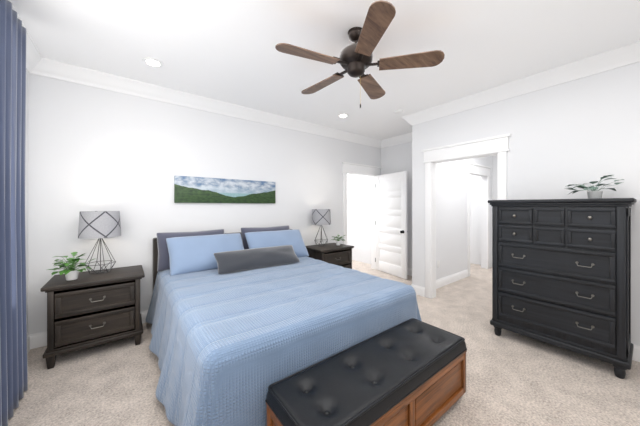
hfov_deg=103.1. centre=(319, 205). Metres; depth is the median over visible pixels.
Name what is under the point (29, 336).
baseboard
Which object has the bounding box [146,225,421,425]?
bed
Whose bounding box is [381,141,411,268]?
wall
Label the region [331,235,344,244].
plant
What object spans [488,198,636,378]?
dresser
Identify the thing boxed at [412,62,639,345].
wall
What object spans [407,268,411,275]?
baseboard
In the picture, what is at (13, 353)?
curtain
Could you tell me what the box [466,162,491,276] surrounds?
door frame
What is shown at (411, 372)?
bench
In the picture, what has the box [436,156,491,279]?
wall
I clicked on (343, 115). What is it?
recessed light
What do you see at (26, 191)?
wall
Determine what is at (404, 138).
crown molding
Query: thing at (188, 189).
picture
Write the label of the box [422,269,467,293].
baseboard
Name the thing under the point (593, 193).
potted plant
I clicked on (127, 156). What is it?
wall
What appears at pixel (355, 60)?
ceiling fan
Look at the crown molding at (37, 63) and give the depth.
2.32 m
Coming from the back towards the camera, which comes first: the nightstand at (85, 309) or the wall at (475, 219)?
the wall at (475, 219)
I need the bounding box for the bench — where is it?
[265,318,466,425]
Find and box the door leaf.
[375,171,407,278]
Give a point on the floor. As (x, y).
(514, 379)
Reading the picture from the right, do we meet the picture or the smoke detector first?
the smoke detector
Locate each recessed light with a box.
[142,58,163,67]
[338,114,348,117]
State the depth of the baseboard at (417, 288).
3.96 m
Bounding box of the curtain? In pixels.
[0,0,27,425]
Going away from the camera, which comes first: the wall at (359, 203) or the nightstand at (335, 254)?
the nightstand at (335, 254)
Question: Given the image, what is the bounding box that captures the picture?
[174,176,274,202]
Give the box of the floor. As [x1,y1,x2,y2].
[8,260,639,425]
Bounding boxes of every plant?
[48,252,95,280]
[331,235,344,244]
[564,175,623,198]
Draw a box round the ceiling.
[11,0,639,139]
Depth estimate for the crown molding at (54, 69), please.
3.17 m
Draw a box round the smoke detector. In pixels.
[395,109,402,113]
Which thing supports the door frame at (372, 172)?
attached to the wall at (127, 156)
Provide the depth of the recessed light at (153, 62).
2.51 m
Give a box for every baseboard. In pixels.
[27,334,30,353]
[31,310,147,348]
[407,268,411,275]
[411,284,421,291]
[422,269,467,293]
[632,344,639,361]
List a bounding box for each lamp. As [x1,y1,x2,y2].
[78,211,120,273]
[312,209,330,245]
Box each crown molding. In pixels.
[8,0,43,71]
[26,58,379,147]
[380,132,411,147]
[402,41,639,125]
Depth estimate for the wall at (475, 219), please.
6.01 m
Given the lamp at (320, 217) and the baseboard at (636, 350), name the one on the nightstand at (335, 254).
the lamp at (320, 217)
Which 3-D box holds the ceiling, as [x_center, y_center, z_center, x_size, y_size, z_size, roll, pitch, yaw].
[1.052,-1.470,3.442,7.580,0.100,6.620,0,0,-37]
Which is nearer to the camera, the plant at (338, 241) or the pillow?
the pillow
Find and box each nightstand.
[40,265,144,368]
[306,243,353,268]
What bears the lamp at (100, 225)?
on the nightstand at (85, 309)
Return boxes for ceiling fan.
[275,0,444,107]
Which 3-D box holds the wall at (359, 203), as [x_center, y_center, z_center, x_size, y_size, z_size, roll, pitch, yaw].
[0.946,-0.020,6.455,0.121,2.800,1.550,0,0,-37]
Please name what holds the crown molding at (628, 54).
attached to the wall at (585, 130)
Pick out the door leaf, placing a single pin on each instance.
(391, 224)
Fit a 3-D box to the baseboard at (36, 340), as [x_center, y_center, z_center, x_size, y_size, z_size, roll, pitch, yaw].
[-1.166,1.311,3.696,4.070,0.138,0.016,0,0,-37]
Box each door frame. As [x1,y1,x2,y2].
[342,162,380,268]
[422,133,510,298]
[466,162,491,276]
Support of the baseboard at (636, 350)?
attached to the wall at (585, 130)
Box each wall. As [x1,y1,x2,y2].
[25,71,27,335]
[28,73,380,334]
[347,174,370,263]
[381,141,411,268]
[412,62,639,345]
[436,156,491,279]
[470,155,496,264]
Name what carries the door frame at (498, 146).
attached to the wall at (585, 130)
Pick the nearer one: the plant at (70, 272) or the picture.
the plant at (70, 272)

